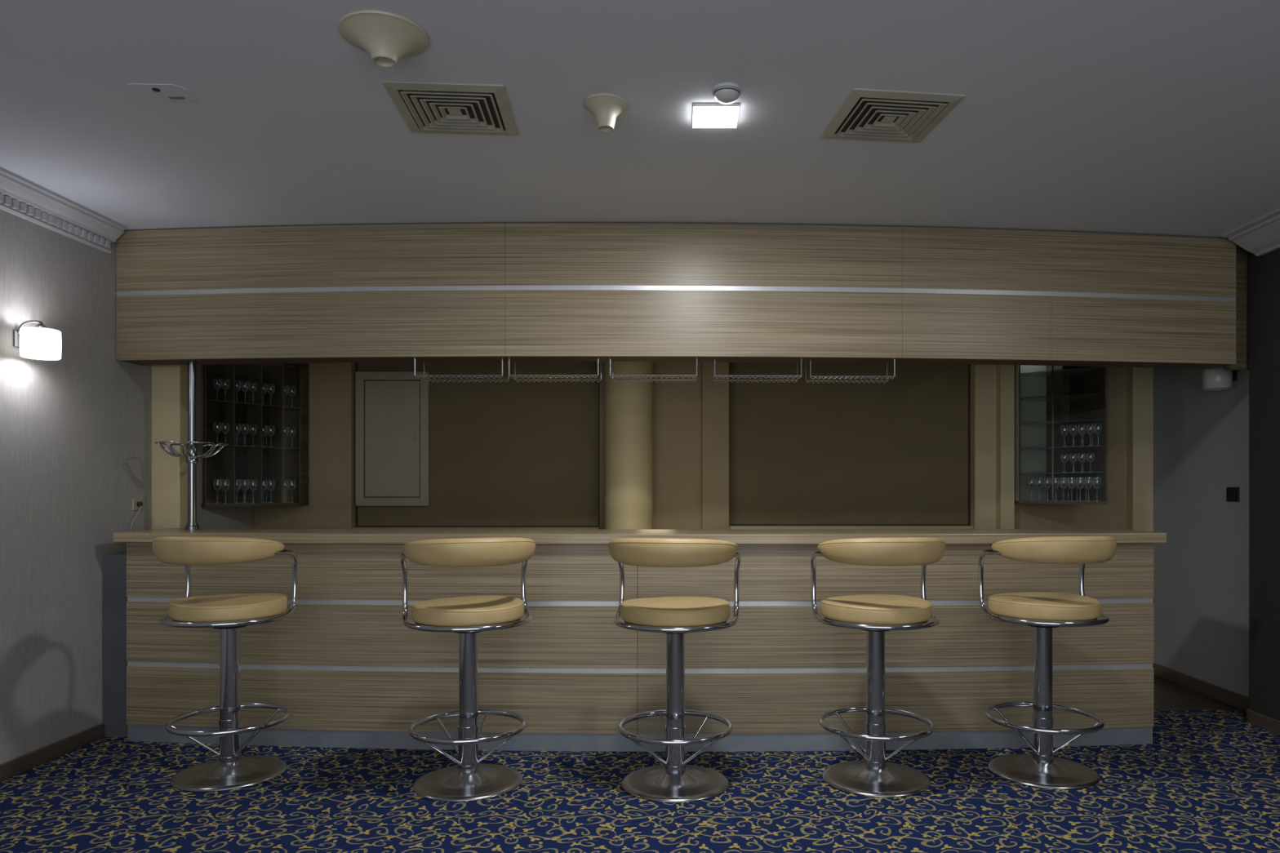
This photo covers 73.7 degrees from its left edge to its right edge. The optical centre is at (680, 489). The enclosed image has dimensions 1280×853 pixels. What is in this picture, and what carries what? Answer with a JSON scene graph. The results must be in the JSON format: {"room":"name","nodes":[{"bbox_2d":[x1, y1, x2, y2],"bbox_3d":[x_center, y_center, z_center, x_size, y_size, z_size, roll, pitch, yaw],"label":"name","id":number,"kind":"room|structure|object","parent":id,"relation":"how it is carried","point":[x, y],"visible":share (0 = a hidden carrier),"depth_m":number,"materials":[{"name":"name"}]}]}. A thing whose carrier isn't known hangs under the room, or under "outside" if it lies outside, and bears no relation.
{"room":"hotel bar","nodes":[
{"label":"hotel bar","id":0,"kind":"room"},
{"bbox_2d":[0,208,253,764],"bbox_3d":[-3.200,-0.050,1.950,0.100,2.800,9.100,0,0,0],"label":"wall","id":1,"kind":"structure","parent":0,"point":[76,428],"depth_m":4.34,"materials":[{"name":"white paint"}]},
{"bbox_2d":[13,320,62,359],"bbox_3d":[-3.051,-0.715,4.050,0.195,0.179,0.162,0,0,0],"label":"wall lamp","id":2,"kind":"object","parent":1,"relation":"attached to","point":[39,342],"visible":1,"depth_m":4.00,"materials":[{"name":"silver metal"}]},
{"bbox_2d":[34,324,47,328],"bbox_3d":[-3.035,-0.759,4.050,0.048,0.048,0.048,0,0,0],"label":"socket","id":3,"kind":"object","parent":2,"relation":"attached to","point":[37,325],"depth_m":4.03,"materials":[{"name":"silver metal"}]},
{"bbox_2d":[0,724,103,782],"bbox_3d":[-3.141,1.311,1.070,0.018,0.078,7.140,0,0,0],"label":"baseboard","id":4,"kind":"structure","parent":1,"relation":"attached to","point":[21,764],"depth_m":4.24,"materials":[{"name":"brown wood"}]},
{"bbox_2d":[0,166,126,253],"bbox_3d":[-3.100,-1.375,1.100,0.100,0.150,7.200,0,0,0],"label":"trim","id":5,"kind":"structure","parent":1,"relation":"attached to","point":[20,197],"depth_m":4.23,"materials":[{"name":"paint"}]},
{"bbox_2d":[129,497,142,531],"bbox_3d":[-3.133,0.218,4.914,0.033,0.336,0.132,0,0,0],"label":"wall socket","id":6,"kind":"object","parent":1,"relation":"attached to","point":[137,504],"visible":0.77,"depth_m":4.92,"materials":[{"name":"beige plastic"}]},
{"bbox_2d":[201,363,308,506],"bbox_3d":[-2.943,-0.492,5.947,0.406,1.215,0.695,0,0,0],"label":"upper cabinet","id":7,"kind":"object","parent":1,"relation":"attached to","point":[279,464],"visible":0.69,"depth_m":6.06,"materials":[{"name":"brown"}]},
{"bbox_2d":[213,479,222,503],"bbox_3d":[-3.099,0.012,5.712,0.054,0.165,0.054,0,0,0],"label":"stemmed glass","id":8,"kind":"object","parent":7,"relation":"on","point":[213,479],"visible":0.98,"depth_m":5.70,"materials":[{"name":"white"}]},
{"bbox_2d":[213,377,222,400],"bbox_3d":[-3.099,-0.670,5.712,0.054,0.150,0.054,0,0,0],"label":"stemmed glass","id":9,"kind":"object","parent":7,"relation":"on","point":[213,378],"visible":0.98,"depth_m":5.71,"materials":[{"name":"white"}]},
{"bbox_2d":[213,422,222,444],"bbox_3d":[-3.099,-0.376,5.712,0.054,0.150,0.054,0,0,0],"label":"stemmed glass","id":10,"kind":"object","parent":7,"relation":"on","point":[213,422],"visible":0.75,"depth_m":5.71,"materials":[{"name":"white"}]},
{"bbox_2d":[221,479,230,503],"bbox_3d":[-3.069,0.012,5.758,0.054,0.165,0.054,0,0,0],"label":"stemmed glass","id":11,"kind":"object","parent":7,"relation":"on","point":[222,479],"visible":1,"depth_m":5.75,"materials":[{"name":"white"}]},
{"bbox_2d":[240,423,249,445],"bbox_3d":[-2.993,-0.376,5.871,0.054,0.150,0.054,0,0,0],"label":"stemmed glass","id":12,"kind":"object","parent":7,"relation":"on","point":[242,424],"visible":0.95,"depth_m":5.87,"materials":[{"name":"white"}]},
{"bbox_2d":[240,381,249,403],"bbox_3d":[-2.993,-0.670,5.871,0.054,0.150,0.054,0,0,0],"label":"stemmed glass","id":13,"kind":"object","parent":7,"relation":"on","point":[242,381],"visible":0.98,"depth_m":5.87,"materials":[{"name":"white"}]},
{"bbox_2d":[206,399,298,409],"bbox_3d":[-2.945,-0.591,5.951,0.385,0.008,0.678,0,0,0],"label":"shelf","id":14,"kind":"object","parent":7,"relation":"attached to","point":[224,403],"depth_m":5.95,"materials":[{"name":"glass"}]},
{"bbox_2d":[248,479,257,503],"bbox_3d":[-2.962,0.012,5.919,0.054,0.165,0.054,0,0,0],"label":"stemmed glass","id":15,"kind":"object","parent":7,"relation":"on","point":[250,479],"visible":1,"depth_m":5.92,"materials":[{"name":"white"}]},
{"bbox_2d":[248,424,257,446],"bbox_3d":[-2.962,-0.376,5.919,0.054,0.150,0.054,0,0,0],"label":"stemmed glass","id":16,"kind":"object","parent":7,"relation":"on","point":[250,424],"visible":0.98,"depth_m":5.92,"materials":[{"name":"clear glass"}]},
{"bbox_2d":[248,382,257,404],"bbox_3d":[-2.962,-0.670,5.919,0.054,0.150,0.054,0,0,0],"label":"stemmed glass","id":17,"kind":"object","parent":7,"relation":"on","point":[250,382],"visible":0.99,"depth_m":5.92,"materials":[{"name":"clear glass"}]},
{"bbox_2d":[219,444,298,449],"bbox_3d":[-2.945,-0.296,5.951,0.385,0.008,0.678,0,0,0],"label":"shelf","id":18,"kind":"object","parent":7,"relation":"attached to","point":[228,446],"depth_m":6.02,"materials":[{"name":"glass"}]},
{"bbox_2d":[262,480,270,502],"bbox_3d":[-2.949,0.012,6.081,0.054,0.165,0.054,0,0,0],"label":"stemmed glass","id":19,"kind":"object","parent":7,"relation":"on","point":[263,480],"visible":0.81,"depth_m":6.08,"materials":[{"name":"white"}]},
{"bbox_2d":[235,363,298,369],"bbox_3d":[-2.945,-0.886,5.951,0.385,0.008,0.678,0,0,0],"label":"shelf","id":20,"kind":"object","parent":7,"relation":"attached to","point":[264,366],"depth_m":6.09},
{"bbox_2d":[266,480,275,502],"bbox_3d":[-2.890,0.012,6.026,0.054,0.165,0.054,0,0,0],"label":"stemmed glass","id":21,"kind":"object","parent":7,"relation":"on","point":[267,481],"visible":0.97,"depth_m":6.03,"materials":[{"name":"white"}]},
{"bbox_2d":[266,425,275,447],"bbox_3d":[-2.890,-0.376,6.026,0.054,0.150,0.054,0,0,0],"label":"stemmed glass","id":22,"kind":"object","parent":7,"relation":"on","point":[268,425],"visible":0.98,"depth_m":6.03,"materials":[{"name":"clear glass"}]},
{"bbox_2d":[266,383,275,404],"bbox_3d":[-2.890,-0.670,6.026,0.054,0.150,0.054,0,0,0],"label":"stemmed glass","id":23,"kind":"object","parent":7,"relation":"on","point":[268,384],"visible":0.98,"depth_m":6.03,"materials":[{"name":"clear glass"}]},
{"bbox_2d":[288,480,296,502],"bbox_3d":[-2.801,0.012,6.159,0.054,0.165,0.054,0,0,0],"label":"stemmed glass","id":24,"kind":"object","parent":7,"relation":"on","point":[295,480],"visible":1,"depth_m":6.16,"materials":[{"name":"white"}]},
{"bbox_2d":[288,426,296,448],"bbox_3d":[-2.801,-0.376,6.159,0.054,0.150,0.054,0,0,0],"label":"stemmed glass","id":25,"kind":"object","parent":7,"relation":"on","point":[289,427],"visible":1,"depth_m":6.16,"materials":[{"name":"clear glass"}]},
{"bbox_2d":[151,364,187,529],"bbox_3d":[-3.065,-0.050,5.140,0.170,2.800,0.120,0,0,0],"label":"wall pier","id":26,"kind":"object","parent":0,"point":[169,382],"visible":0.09,"depth_m":5.08,"materials":[{"name":"beige paint"}]},
{"bbox_2d":[253,362,355,528],"bbox_3d":[-2.790,-0.050,6.350,0.720,2.800,0.100,0,0,0],"label":"wall","id":27,"kind":"structure","parent":0,"point":[331,386],"depth_m":6.30,"materials":[{"name":"beige paint"}]},
{"bbox_2d":[604,361,653,529],"bbox_3d":[-0.370,-0.050,6.120,0.350,2.800,0.350,0,0,0],"label":"wall column","id":28,"kind":"structure","parent":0,"point":[628,406],"depth_m":5.96,"materials":[{"name":"beige paint"}]},
{"bbox_2d":[0,0,1279,238],"bbox_3d":[0.150,-1.500,1.950,6.800,0.100,9.100,0,0,0],"label":"ceiling","id":29,"kind":"structure","parent":0,"point":[1162,117],"depth_m":3.24,"materials":[{"name":"paint"}]},
{"bbox_2d":[127,83,197,102],"bbox_3d":[-1.885,-1.447,3.114,0.210,0.006,0.142,0,0,0],"label":"ceiling plate","id":30,"kind":"object","parent":29,"relation":"attached to","point":[173,92],"visible":1,"depth_m":3.10,"materials":[{"name":"paint"}]},
{"bbox_2d":[168,96,186,99],"bbox_3d":[-1.857,-1.446,3.149,0.055,0.002,0.018,0,0,0],"label":"grille","id":31,"kind":"object","parent":30,"relation":"attached to","point":[169,97],"depth_m":3.15,"materials":[{"name":"metal"}]},
{"bbox_2d":[337,9,429,67],"bbox_3d":[-0.940,-1.404,2.710,0.274,0.092,0.274,0,0,0],"label":"ceiling speaker","id":32,"kind":"object","parent":29,"relation":"attached to","point":[388,37],"visible":1,"depth_m":2.66},
{"bbox_2d":[382,80,518,135],"bbox_3d":[-0.858,-1.441,3.250,0.426,0.018,0.426,0,0,-4],"label":"ceiling vent","id":33,"kind":"object","parent":29,"relation":"in","point":[425,107],"visible":1,"depth_m":3.22,"materials":[{"name":"plastic"}]},
{"bbox_2d":[582,93,628,132],"bbox_3d":[-0.280,-1.401,3.200,0.170,0.096,0.170,0,0,0],"label":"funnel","id":34,"kind":"object","parent":29,"relation":"attached to","point":[605,107],"visible":1,"depth_m":3.16,"materials":[{"name":"white plastic"}]},
{"bbox_2d":[115,222,1248,369],"bbox_3d":[0.151,-1.072,4.840,6.599,0.740,0.434,0,0,-1],"label":"canopy","id":35,"kind":"object","parent":29,"relation":"attached to","point":[519,291],"visible":0.97,"depth_m":4.67,"materials":[{"name":"laminate"}]},
{"bbox_2d":[413,356,509,382],"bbox_3d":[-1.209,-0.664,4.739,0.484,0.117,0.178,0,0,0],"label":"glass rack","id":36,"kind":"object","parent":35,"relation":"hanging from","point":[493,379],"visible":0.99,"depth_m":4.72,"materials":[{"name":"metal"}]},
{"bbox_2d":[508,356,601,382],"bbox_3d":[-0.690,-0.664,4.730,0.490,0.117,0.178,0,0,0],"label":"glass rack","id":37,"kind":"object","parent":35,"relation":"hanging from","point":[514,375],"visible":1,"depth_m":4.73,"materials":[{"name":"metal"}]},
{"bbox_2d":[609,356,697,382],"bbox_3d":[-0.146,-0.664,4.732,0.478,0.117,0.178,0,0,0],"label":"glass rack","id":38,"kind":"object","parent":35,"relation":"hanging from","point":[612,375],"visible":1,"depth_m":4.69,"materials":[{"name":"metal"}]},
{"bbox_2d":[712,357,802,382],"bbox_3d":[0.425,-0.664,4.748,0.481,0.117,0.178,0,0,0],"label":"glass rack","id":39,"kind":"object","parent":35,"relation":"hanging from","point":[713,362],"visible":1,"depth_m":4.72,"materials":[{"name":"metal"}]},
{"bbox_2d":[805,358,895,383],"bbox_3d":[0.948,-0.664,4.775,0.469,0.117,0.178,0,0,0],"label":"glass rack","id":40,"kind":"object","parent":35,"relation":"hanging from","point":[887,376],"visible":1,"depth_m":4.72,"materials":[{"name":"metal"}]},
{"bbox_2d":[692,102,739,128],"bbox_3d":[0.135,-1.439,3.285,0.175,0.020,0.175,0,0,0],"label":"recessed light","id":41,"kind":"object","parent":29,"relation":"in","point":[704,115],"visible":1,"depth_m":3.26,"materials":[{"name":"white plastic"}]},
{"bbox_2d":[711,82,741,103],"bbox_3d":[0.168,-1.428,3.090,0.108,0.044,0.108,0,0,0],"label":"smoke detector","id":42,"kind":"object","parent":29,"relation":"attached to","point":[723,92],"visible":1,"depth_m":3.06,"materials":[{"name":"white plastic"}]},
{"bbox_2d":[819,88,965,142],"bbox_3d":[0.810,-1.441,3.315,0.426,0.018,0.426,0,0,-7],"label":"ceiling vent","id":43,"kind":"object","parent":29,"relation":"in","point":[864,114],"visible":1,"depth_m":3.28,"materials":[{"name":"plastic"}]},
{"bbox_2d":[0,675,1279,852],"bbox_3d":[0.150,1.400,1.950,6.800,0.100,9.100,0,0,0],"label":"floor","id":44,"kind":"structure","parent":0,"point":[1207,781],"depth_m":3.65,"materials":[{"name":"carpet"}]},
{"bbox_2d":[102,554,128,737],"bbox_3d":[-3.062,0.853,4.660,0.174,0.995,0.020,0,0,0],"label":"filler panel","id":45,"kind":"object","parent":44,"relation":"on","point":[114,566],"visible":0.56,"depth_m":4.65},
{"bbox_2d":[152,536,297,792],"bbox_3d":[-2.138,0.779,4.024,0.603,1.142,0.584,0,0,5],"label":"bar stool","id":46,"kind":"object","parent":44,"relation":"on","point":[227,613],"visible":1,"depth_m":3.93,"materials":[{"name":"metal"}]},
{"bbox_2d":[399,537,536,802],"bbox_3d":[-0.965,0.779,3.906,0.603,1.142,0.584,0,0,-22],"label":"bar stool","id":47,"kind":"object","parent":44,"relation":"on","point":[470,780],"visible":1,"depth_m":3.80,"materials":[{"name":"silver metal"}]},
{"bbox_2d":[113,528,1166,751],"bbox_3d":[-0.231,0.789,4.703,5.592,1.122,0.757,0,0,0],"label":"bar counter","id":48,"kind":"object","parent":44,"relation":"on","point":[349,673],"depth_m":4.43,"materials":[{"name":"laminate"}]},
{"bbox_2d":[155,361,228,529],"bbox_3d":[-2.769,-0.248,4.840,0.363,0.952,0.363,0,0,0],"label":"pole","id":49,"kind":"object","parent":48,"relation":"on","point":[192,448],"visible":1,"depth_m":4.82,"materials":[{"name":"silver metal"}]},
{"bbox_2d":[113,528,1166,544],"bbox_3d":[-0.230,0.254,4.715,5.580,0.052,0.731,0,0,0],"label":"countertop","id":50,"kind":"structure","parent":48,"relation":"on","point":[540,536],"depth_m":4.44,"materials":[{"name":"laminate"}]},
{"bbox_2d":[608,537,741,803],"bbox_3d":[-0.027,0.779,3.894,0.603,1.142,0.584,0,0,10],"label":"bar stool","id":51,"kind":"object","parent":44,"relation":"on","point":[674,781],"visible":1,"depth_m":3.79,"materials":[{"name":"beige leather"}]},
{"bbox_2d":[810,537,945,797],"bbox_3d":[0.915,0.779,3.954,0.603,1.142,0.584,0,0,-8],"label":"bar stool","id":52,"kind":"object","parent":44,"relation":"on","point":[876,615],"visible":1,"depth_m":3.85,"materials":[{"name":"beige leather"}]},
{"bbox_2d":[977,536,1116,790],"bbox_3d":[1.738,0.779,4.054,0.603,1.142,0.584,0,0,-11],"label":"bar stool","id":53,"kind":"object","parent":44,"relation":"on","point":[1043,611],"visible":1,"depth_m":3.95,"materials":[{"name":"beige leather"}]},
{"bbox_2d":[357,361,968,525],"bbox_3d":[0.150,-0.050,6.450,6.600,2.800,0.100,0,0,0],"label":"wall","id":54,"kind":"structure","parent":0,"point":[511,452],"depth_m":6.40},
{"bbox_2d":[355,371,430,506],"bbox_3d":[-2.147,-0.379,6.371,0.543,1.000,0.054,0,0,0],"label":"door","id":55,"kind":"structure","parent":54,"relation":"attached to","point":[393,418],"depth_m":6.36,"materials":[{"name":"beige metal"}]},
{"bbox_2d":[351,527,599,529],"bbox_3d":[-1.515,0.815,6.355,1.830,1.070,0.090,0,0,0],"label":"sill","id":56,"kind":"structure","parent":54,"relation":"attached to","point":[552,528],"depth_m":6.31,"materials":[{"name":"beige paint"}]},
{"bbox_2d":[355,361,599,527],"bbox_3d":[-1.515,-0.585,6.390,1.830,1.730,0.020,0,0,0],"label":"trim","id":57,"kind":"structure","parent":54,"relation":"attached to","point":[356,363],"depth_m":6.38,"materials":[{"name":"brown wood"}]},
{"bbox_2d":[728,362,970,525],"bbox_3d":[1.265,-0.590,6.390,1.810,1.720,0.020,0,0,0],"label":"trim","id":58,"kind":"structure","parent":54,"relation":"attached to","point":[969,365],"depth_m":6.38,"materials":[{"name":"brown wood"}]},
{"bbox_2d":[702,361,728,529],"bbox_3d":[0.260,-0.050,6.335,0.200,2.800,0.130,0,0,0],"label":"wall pier","id":59,"kind":"object","parent":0,"point":[715,396],"visible":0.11,"depth_m":6.27,"materials":[{"name":"beige paint"}]},
{"bbox_2d":[599,361,1127,529],"bbox_3d":[1.350,-0.050,6.340,3.900,2.800,0.120,0,0,0],"label":"wall","id":60,"kind":"structure","parent":0,"point":[677,406],"depth_m":6.31,"materials":[{"name":"beige paint"}]},
{"bbox_2d":[1014,364,1107,504],"bbox_3d":[2.661,-0.500,6.022,0.443,1.200,0.545,0,0,0],"label":"upper cabinet","id":61,"kind":"object","parent":60,"relation":"attached to","point":[1047,398],"visible":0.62,"depth_m":6.17,"materials":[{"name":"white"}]},
{"bbox_2d":[1027,477,1035,500],"bbox_3d":[2.526,-0.003,6.133,0.054,0.165,0.054,0,0,0],"label":"stemmed glass","id":62,"kind":"object","parent":61,"relation":"on","point":[1028,477],"visible":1,"depth_m":6.13,"materials":[{"name":"white"}]},
{"bbox_2d":[1035,477,1043,501],"bbox_3d":[2.567,-0.003,6.096,0.054,0.165,0.054,0,0,0],"label":"stemmed glass","id":63,"kind":"object","parent":61,"relation":"on","point":[1036,477],"visible":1,"depth_m":6.09,"materials":[{"name":"white"}]},
{"bbox_2d":[1043,477,1051,501],"bbox_3d":[2.607,-0.003,6.059,0.054,0.165,0.054,0,0,0],"label":"stemmed glass","id":64,"kind":"object","parent":61,"relation":"on","point":[1044,477],"visible":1,"depth_m":6.06,"materials":[{"name":"white"}]},
{"bbox_2d":[1051,477,1059,501],"bbox_3d":[2.648,-0.003,6.022,0.054,0.165,0.054,0,0,0],"label":"stemmed glass","id":65,"kind":"object","parent":61,"relation":"on","point":[1058,477],"visible":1,"depth_m":6.02,"materials":[{"name":"white"}]},
{"bbox_2d":[1020,366,1102,376],"bbox_3d":[2.660,-0.837,6.032,0.412,0.006,0.507,0,0,0],"label":"shelf","id":66,"kind":"object","parent":61,"relation":"attached to","point":[1082,371],"depth_m":6.05,"materials":[{"name":"clear glass"}]},
{"bbox_2d":[1020,391,1103,400],"bbox_3d":[2.660,-0.657,6.032,0.412,0.006,0.507,0,0,0],"label":"shelf","id":67,"kind":"object","parent":61,"relation":"attached to","point":[1087,396],"depth_m":6.03,"materials":[{"name":"clear glass"}]},
{"bbox_2d":[1020,418,1103,425],"bbox_3d":[2.660,-0.477,6.032,0.412,0.006,0.507,0,0,0],"label":"shelf","id":68,"kind":"object","parent":61,"relation":"attached to","point":[1054,421],"depth_m":6.08,"materials":[{"name":"clear glass"}]},
{"bbox_2d":[1020,445,1103,449],"bbox_3d":[2.660,-0.297,6.032,0.412,0.006,0.507,0,0,0],"label":"shelf","id":69,"kind":"object","parent":61,"relation":"attached to","point":[1022,447],"depth_m":6.11,"materials":[{"name":"clear glass"}]},
{"bbox_2d":[1020,471,1103,474],"bbox_3d":[2.660,-0.117,6.032,0.412,0.006,0.507,0,0,0],"label":"shelf","id":70,"kind":"object","parent":61,"relation":"attached to","point":[1021,473],"depth_m":6.16,"materials":[{"name":"clear glass"}]},
{"bbox_2d":[1059,477,1067,501],"bbox_3d":[2.689,-0.003,5.985,0.054,0.165,0.054,0,0,0],"label":"stemmed glass","id":71,"kind":"object","parent":61,"relation":"on","point":[1066,477],"visible":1,"depth_m":5.98,"materials":[{"name":"white"}]},
{"bbox_2d":[1060,453,1068,472],"bbox_3d":[2.696,-0.185,5.985,0.054,0.130,0.054,0,0,0],"label":"stemmed glass","id":72,"kind":"object","parent":61,"relation":"on","point":[1061,454],"visible":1,"depth_m":5.98,"materials":[{"name":"white"}]},
{"bbox_2d":[1060,425,1068,446],"bbox_3d":[2.696,-0.376,5.985,0.054,0.150,0.054,0,0,0],"label":"stemmed glass","id":73,"kind":"object","parent":61,"relation":"on","point":[1061,425],"visible":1,"depth_m":5.98,"materials":[{"name":"clear glass"}]},
{"bbox_2d":[1063,477,1072,500],"bbox_3d":[2.746,-0.003,6.041,0.054,0.165,0.054,0,0,0],"label":"stemmed glass","id":74,"kind":"object","parent":61,"relation":"on","point":[1064,477],"visible":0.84,"depth_m":6.04,"materials":[{"name":"white"}]},
{"bbox_2d":[1067,478,1075,501],"bbox_3d":[2.729,-0.003,5.948,0.054,0.165,0.054,0,0,0],"label":"stemmed glass","id":75,"kind":"object","parent":61,"relation":"on","point":[1068,478],"visible":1,"depth_m":5.95,"materials":[{"name":"white"}]},
{"bbox_2d":[1068,424,1077,446],"bbox_3d":[2.738,-0.376,5.947,0.054,0.150,0.054,0,0,0],"label":"stemmed glass","id":76,"kind":"object","parent":61,"relation":"on","point":[1076,424],"visible":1,"depth_m":5.94,"materials":[{"name":"white"}]},
{"bbox_2d":[1068,453,1077,463],"bbox_3d":[2.738,-0.185,5.947,0.054,0.130,0.054,0,0,0],"label":"stemmed glass","id":77,"kind":"object","parent":61,"relation":"on","point":[1069,454],"visible":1,"depth_m":5.94,"materials":[{"name":"white"}]},
{"bbox_2d":[1072,477,1081,500],"bbox_3d":[2.791,-0.003,6.000,0.054,0.165,0.054,0,0,0],"label":"stemmed glass","id":78,"kind":"object","parent":61,"relation":"on","point":[1073,477],"visible":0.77,"depth_m":6.00,"materials":[{"name":"white"}]},
{"bbox_2d":[1075,477,1084,501],"bbox_3d":[2.770,-0.003,5.911,0.054,0.165,0.054,0,0,0],"label":"stemmed glass","id":79,"kind":"object","parent":61,"relation":"on","point":[1077,477],"visible":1,"depth_m":5.90,"materials":[{"name":"white"}]},
{"bbox_2d":[1077,424,1085,446],"bbox_3d":[2.780,-0.376,5.909,0.054,0.150,0.054,0,0,0],"label":"stemmed glass","id":80,"kind":"object","parent":61,"relation":"on","point":[1078,424],"visible":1,"depth_m":5.91,"materials":[{"name":"clear glass"}]},
{"bbox_2d":[1077,453,1085,472],"bbox_3d":[2.780,-0.185,5.909,0.054,0.130,0.054,0,0,0],"label":"stemmed glass","id":81,"kind":"object","parent":61,"relation":"on","point":[1078,453],"visible":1,"depth_m":5.91,"materials":[{"name":"white"}]},
{"bbox_2d":[1081,477,1090,489],"bbox_3d":[2.835,-0.003,5.960,0.054,0.165,0.054,0,0,0],"label":"stemmed glass","id":82,"kind":"object","parent":61,"relation":"on","point":[1082,477],"visible":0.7,"depth_m":5.96,"materials":[{"name":"white"}]},
{"bbox_2d":[1084,477,1093,501],"bbox_3d":[2.811,-0.003,5.874,0.054,0.165,0.054,0,0,0],"label":"stemmed glass","id":83,"kind":"object","parent":61,"relation":"on","point":[1085,477],"visible":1,"depth_m":5.87,"materials":[{"name":"white"}]},
{"bbox_2d":[1086,453,1094,471],"bbox_3d":[2.822,-0.185,5.870,0.054,0.130,0.054,0,0,0],"label":"stemmed glass","id":84,"kind":"object","parent":61,"relation":"on","point":[1086,453],"visible":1,"depth_m":5.87,"materials":[{"name":"white"}]},
{"bbox_2d":[1088,424,1093,444],"bbox_3d":[2.865,-0.376,5.933,0.054,0.150,0.054,0,0,0],"label":"stemmed glass","id":85,"kind":"object","parent":61,"relation":"on","point":[1089,424],"visible":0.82,"depth_m":5.93,"materials":[{"name":"clear glass"}]},
{"bbox_2d":[1093,476,1101,501],"bbox_3d":[2.851,-0.003,5.837,0.054,0.165,0.054,0,0,0],"label":"stemmed glass","id":86,"kind":"object","parent":61,"relation":"on","point":[1100,477],"visible":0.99,"depth_m":5.83,"materials":[{"name":"white"}]},
{"bbox_2d":[996,364,1014,528],"bbox_3d":[2.380,-0.050,6.300,0.100,2.800,0.200,0,0,0],"label":"wall pier","id":87,"kind":"object","parent":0,"point":[1005,373],"visible":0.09,"depth_m":6.20,"materials":[{"name":"beige paint"}]},
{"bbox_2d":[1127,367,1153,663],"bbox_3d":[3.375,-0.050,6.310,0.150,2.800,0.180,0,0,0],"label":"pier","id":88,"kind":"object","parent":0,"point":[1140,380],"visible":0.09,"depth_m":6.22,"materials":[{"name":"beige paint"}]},
{"bbox_2d":[1153,367,1248,697],"bbox_3d":[3.500,-0.050,1.950,0.100,2.800,9.100,0,0,0],"label":"wall","id":89,"kind":"structure","parent":0,"point":[1201,437],"depth_m":5.63,"materials":[{"name":"white paint"}]},
{"bbox_2d":[1152,662,1248,711],"bbox_3d":[3.441,1.305,5.580,0.018,0.090,1.240,0,0,0],"label":"baseboard","id":90,"kind":"structure","parent":89,"relation":"attached to","point":[1230,698],"depth_m":5.61,"materials":[{"name":"brown wood"}]},
{"bbox_2d":[1201,366,1237,390],"bbox_3d":[3.352,-0.715,5.300,0.195,0.179,0.162,0,0,0],"label":"wall lamp","id":91,"kind":"object","parent":89,"relation":"attached to","point":[1218,378],"visible":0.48,"depth_m":5.24,"materials":[{"name":"silver metal"}]},
{"bbox_2d":[1226,487,1239,502],"bbox_3d":[3.443,0.030,5.320,0.014,0.090,0.116,0,0,0],"label":"wall switch","id":92,"kind":"object","parent":89,"relation":"attached to","point":[1232,493],"visible":1,"depth_m":5.31,"materials":[{"name":"black plastic"}]},
{"bbox_2d":[1248,248,1279,720],"bbox_3d":[3.375,-0.050,1.175,0.150,2.800,7.550,0,0,0],"label":"wall","id":93,"kind":"structure","parent":0,"point":[1264,269],"depth_m":4.82,"materials":[{"name":"paint"}]},
{"bbox_2d":[1222,208,1279,256],"bbox_3d":[3.192,-1.390,1.180,0.215,0.120,7.360,0,0,0],"label":"trim","id":94,"kind":"structure","parent":93,"relation":"attached to","point":[1260,236],"depth_m":4.69,"materials":[{"name":"paint"}]},
{"bbox_2d":[1246,709,1279,735],"bbox_3d":[3.291,1.311,1.225,0.018,0.078,7.450,0,0,0],"label":"baseboard","id":95,"kind":"structure","parent":93,"relation":"attached to","point":[1261,721],"depth_m":4.80,"materials":[{"name":"brown wood"}]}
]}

